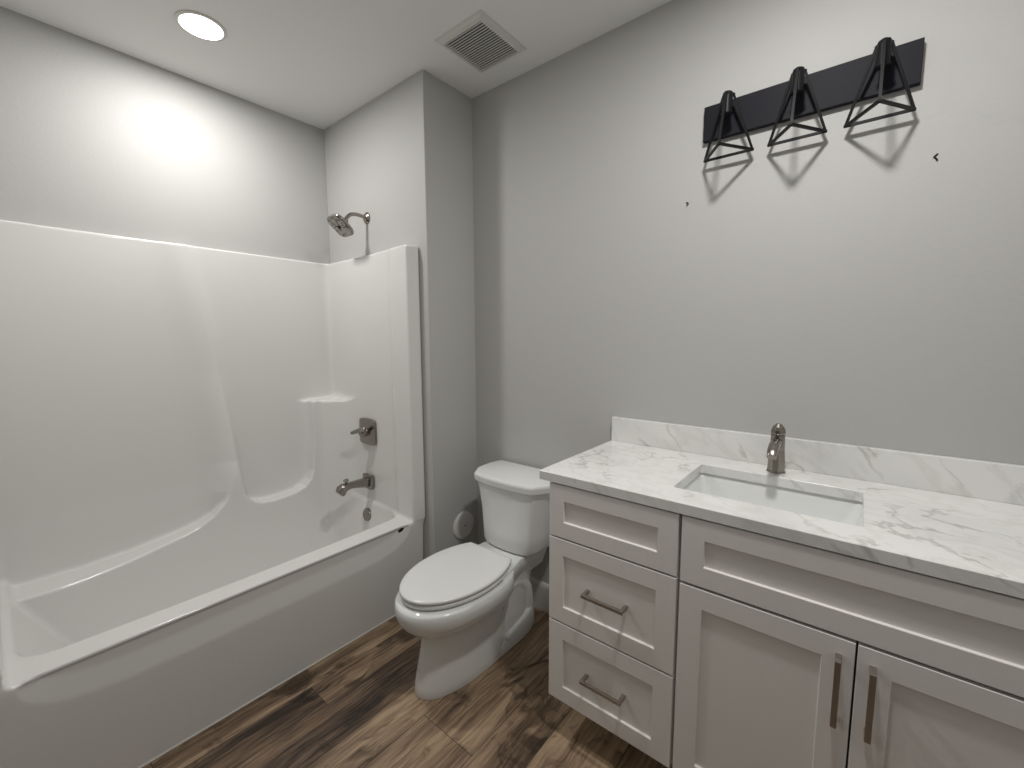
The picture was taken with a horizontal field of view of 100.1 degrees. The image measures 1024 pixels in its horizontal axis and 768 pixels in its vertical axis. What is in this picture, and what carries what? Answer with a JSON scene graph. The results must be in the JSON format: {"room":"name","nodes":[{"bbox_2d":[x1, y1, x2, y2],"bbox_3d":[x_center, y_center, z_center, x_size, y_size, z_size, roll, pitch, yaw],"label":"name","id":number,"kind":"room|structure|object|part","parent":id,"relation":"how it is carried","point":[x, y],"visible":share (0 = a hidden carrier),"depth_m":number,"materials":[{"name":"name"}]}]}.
{"room":"bathroom","nodes":[
{"label":"bathroom","id":0,"kind":"room"},
{"bbox_2d":[0,6,329,263],"bbox_3d":[-1.517,-0.152,2.191,0.100,2.572,2.060,5,8,39],"label":"wall","id":1,"kind":"structure","parent":0,"point":[95,137],"depth_m":1.89,"materials":[{"name":"grey paint"}]},
{"bbox_2d":[0,0,671,129],"bbox_3d":[-0.330,-1.382,1.084,3.175,0.100,2.060,5,8,39],"label":"ceiling","id":2,"kind":"structure","parent":0,"point":[316,63],"depth_m":1.73,"materials":[{"name":"white paint"}]},
{"bbox_2d":[174,10,226,41],"bbox_3d":[-1.206,-1.387,1.666,0.168,0.006,0.168,5,8,39],"label":"recessed light","id":3,"kind":"object","parent":2,"relation":"in","point":[199,25],"visible":1,"depth_m":1.65,"materials":[{"name":"white paint"}]},
{"bbox_2d":[435,9,525,72],"bbox_3d":[-0.127,-1.398,1.775,0.256,0.016,0.280,5,8,39],"label":"ceiling vent","id":4,"kind":"object","parent":2,"relation":"in","point":[478,40],"visible":1,"depth_m":1.75,"materials":[{"name":"white paint"}]},
{"bbox_2d":[324,70,477,559],"bbox_3d":[-0.614,-0.190,2.513,0.894,2.572,0.417,5,8,39],"label":"wall","id":5,"kind":"structure","parent":0,"point":[403,158],"depth_m":2.17,"materials":[{"name":"grey paint"}]},
{"bbox_2d":[327,212,369,236],"bbox_3d":[-0.842,-0.838,2.225,0.127,0.145,0.208,5,8,39],"label":"shower head","id":6,"kind":"object","parent":5,"relation":"attached to","point":[340,224],"visible":1,"depth_m":2.19},
{"bbox_3d":[-0.819,-0.872,2.249,0.019,0.055,0.136,5,8,39],"label":"arm","id":7,"kind":"part","parent":6,"relation":"part of","materials":[{"name":"silver metal"}]},
{"bbox_2d":[453,511,473,538],"bbox_3d":[-0.258,0.765,2.324,0.017,0.152,0.152,5,8,39],"label":"cover","id":8,"kind":"object","parent":5,"relation":"attached to","point":[464,522],"depth_m":2.31,"materials":[{"name":"white plastic"}]},
{"bbox_2d":[142,607,672,767],"bbox_3d":[-0.319,1.275,1.368,3.175,0.100,2.060,5,8,39],"label":"floor","id":9,"kind":"structure","parent":0,"point":[358,706],"depth_m":1.52,"materials":[{"name":"brown wood"}]},
{"bbox_2d":[0,219,424,767],"bbox_3d":[-1.229,0.271,1.841,0.836,1.803,1.471,5,8,39],"label":"bathtub","id":10,"kind":"object","parent":9,"relation":"on","point":[179,545],"visible":0.98,"depth_m":1.87,"materials":[{"name":"white plastic"}]},
{"bbox_2d":[336,473,373,495],"bbox_3d":[-0.866,0.552,2.348,0.084,0.088,0.199,5,8,39],"label":"tub spout","id":11,"kind":"object","parent":10,"relation":"attached to","point":[367,481],"visible":1,"depth_m":2.34,"materials":[{"name":"silver metal"}]},
{"bbox_2d":[350,418,376,445],"bbox_3d":[-0.827,0.268,2.357,0.158,0.150,0.085,5,8,39],"label":"mixer","id":12,"kind":"object","parent":10,"relation":"attached to","point":[367,431],"visible":1,"depth_m":2.35,"materials":[{"name":"silver metal"}]},
{"bbox_3d":[-0.839,0.257,2.340,0.100,0.047,0.028,2,7,21],"label":"lever","id":13,"kind":"part","parent":12,"relation":"part of","materials":[{"name":"silver metal"}]},
{"bbox_3d":[-0.806,0.265,2.383,0.158,0.150,0.018,5,8,39],"label":"plate","id":14,"kind":"part","parent":12,"relation":"part of","materials":[{"name":"silver metal"}]},
{"bbox_2d":[363,508,370,520],"bbox_3d":[-0.818,0.740,2.432,0.073,0.074,0.034,5,8,39],"label":"overflow plate","id":15,"kind":"object","parent":10,"relation":"attached to","point":[367,512],"visible":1,"depth_m":2.42,"materials":[{"name":"silver metal"}]},
{"bbox_2d":[394,460,550,699],"bbox_3d":[-0.141,0.804,1.847,0.449,0.734,0.788,5,8,39],"label":"toilet","id":16,"kind":"object","parent":9,"relation":"on","point":[468,604],"visible":0.95,"depth_m":1.77,"materials":[{"name":"white ceramic"}]},
{"bbox_3d":[-0.240,0.793,1.752,0.344,0.023,0.464,5,8,39],"label":"seat","id":17,"kind":"part","parent":16,"relation":"part of","materials":[{"name":"white plastic"}]},
{"bbox_3d":[-0.242,0.771,1.747,0.348,0.021,0.465,5,8,39],"label":"seat lid","id":18,"kind":"part","parent":16,"relation":"part of","materials":[{"name":"white plastic"}]},
{"bbox_3d":[0.023,0.438,2.013,0.449,0.043,0.263,5,8,39],"label":"tank lid","id":19,"kind":"part","parent":16,"relation":"part of","materials":[{"name":"white ceramic"}]},
{"bbox_3d":[0.024,0.608,2.031,0.414,0.297,0.233,5,8,39],"label":"tank","id":20,"kind":"part","parent":16,"relation":"part of","materials":[{"name":"white ceramic"}]},
{"bbox_2d":[549,482,1023,767],"bbox_3d":[0.740,0.779,1.277,1.172,0.896,0.577,5,8,39],"label":"vanity cabinet","id":21,"kind":"object","parent":9,"relation":"on","point":[695,642],"visible":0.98,"depth_m":1.04,"materials":[{"name":"white paint"}]},
{"bbox_3d":[0.278,0.944,1.326,0.137,0.012,0.040,5,8,39],"label":"handle","id":22,"kind":"part","parent":21,"relation":"part of","materials":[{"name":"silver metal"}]},
{"bbox_3d":[0.277,0.658,1.295,0.137,0.012,0.040,5,8,39],"label":"handle","id":23,"kind":"part","parent":21,"relation":"part of","materials":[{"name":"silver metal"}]},
{"bbox_3d":[0.292,0.942,1.343,0.414,0.279,0.019,5,8,39],"label":"drawer","id":24,"kind":"part","parent":21,"relation":"part of","materials":[{"name":"white paint"}]},
{"bbox_3d":[0.291,0.655,1.312,0.414,0.286,0.019,5,8,39],"label":"drawer","id":25,"kind":"part","parent":21,"relation":"part of","materials":[{"name":"white paint"}]},
{"bbox_3d":[0.290,0.421,1.287,0.414,0.175,0.019,5,8,39],"label":"drawer","id":26,"kind":"part","parent":21,"relation":"part of","materials":[{"name":"white paint"}]},
{"bbox_3d":[0.603,0.827,1.076,0.372,0.563,0.019,5,8,39],"label":"door","id":27,"kind":"part","parent":21,"relation":"part of","materials":[{"name":"white paint"}]},
{"bbox_2d":[539,416,1023,598],"bbox_3d":[0.741,0.265,1.240,1.234,0.131,0.548,5,8,39],"label":"countertop","id":28,"kind":"structure","parent":21,"relation":"on","point":[959,520],"depth_m":1.17,"materials":[{"name":"white stone"}]},
{"bbox_2d":[682,473,862,526],"bbox_3d":[0.731,0.410,1.243,0.477,0.155,0.334,5,8,39],"label":"sink basin","id":29,"kind":"object","parent":28,"relation":"in","point":[841,510],"visible":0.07,"depth_m":1.33,"materials":[{"name":"white ceramic"}]},
{"bbox_2d":[766,423,785,473],"bbox_3d":[0.824,0.210,1.343,0.053,0.159,0.145,5,8,39],"label":"sink faucet","id":30,"kind":"object","parent":28,"relation":"on","point":[775,455],"visible":1,"depth_m":1.36,"materials":[{"name":"silver metal"}]},
{"bbox_3d":[0.812,0.201,1.328,0.029,0.050,0.109,5,8,39],"label":"spout","id":31,"kind":"part","parent":30,"relation":"part of","materials":[{"name":"silver metal"}]},
{"bbox_3d":[0.709,0.671,0.939,0.012,0.155,0.034,5,8,39],"label":"handle","id":32,"kind":"part","parent":21,"relation":"part of","materials":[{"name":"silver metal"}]},
{"bbox_3d":[0.754,0.675,0.902,0.012,0.155,0.034,5,8,39],"label":"handle","id":33,"kind":"part","parent":21,"relation":"part of","materials":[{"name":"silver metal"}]},
{"bbox_3d":[0.895,0.851,0.840,0.374,0.563,0.019,5,8,39],"label":"door","id":34,"kind":"part","parent":21,"relation":"part of","materials":[{"name":"white paint"}]},
{"bbox_2d":[472,0,1023,583],"bbox_3d":[0.679,-0.105,1.670,2.181,2.572,0.100,5,8,39],"label":"wall","id":35,"kind":"structure","parent":0,"point":[854,285],"depth_m":1.45,"materials":[{"name":"grey paint"}]},
{"bbox_2d":[530,576,548,612],"bbox_3d":[0.141,1.065,2.166,0.844,0.144,0.014,5,8,39],"label":"baseboard","id":36,"kind":"structure","parent":35,"relation":"attached to","point":[540,589],"depth_m":2.15,"materials":[{"name":"white paint"}]},
{"bbox_2d":[703,37,924,162],"bbox_3d":[0.851,-0.848,1.285,0.556,0.191,0.150,5,8,39],"label":"vanity light","id":37,"kind":"object","parent":35,"relation":"attached to","point":[891,68],"visible":1,"depth_m":1.28,"materials":[{"name":"black metal"}]},
{"bbox_2d":[721,90,732,116],"bbox_3d":[0.705,-0.921,1.405,0.037,0.070,0.037,5,8,39],"label":"socket","id":38,"kind":"object","parent":37,"relation":"attached to","point":[727,97],"depth_m":1.39,"materials":[{"name":"black metal"}]},
{"bbox_2d":[790,66,804,95],"bbox_3d":[0.856,-0.908,1.283,0.037,0.070,0.037,5,8,39],"label":"socket","id":39,"kind":"object","parent":37,"relation":"attached to","point":[798,73],"depth_m":1.27,"materials":[{"name":"black metal"}]},
{"bbox_2d":[874,37,891,70],"bbox_3d":[1.007,-0.896,1.161,0.037,0.070,0.037,5,8,39],"label":"socket","id":40,"kind":"object","parent":37,"relation":"attached to","point":[885,43],"depth_m":1.15,"materials":[{"name":"black metal"}]},
{"bbox_2d":[611,416,1023,505],"bbox_3d":[0.908,0.228,1.441,1.233,0.101,0.020,5,8,39],"label":"backsplash","id":41,"kind":"structure","parent":35,"relation":"attached to","point":[987,480],"depth_m":1.32,"materials":[{"name":"white stone"}]}
]}

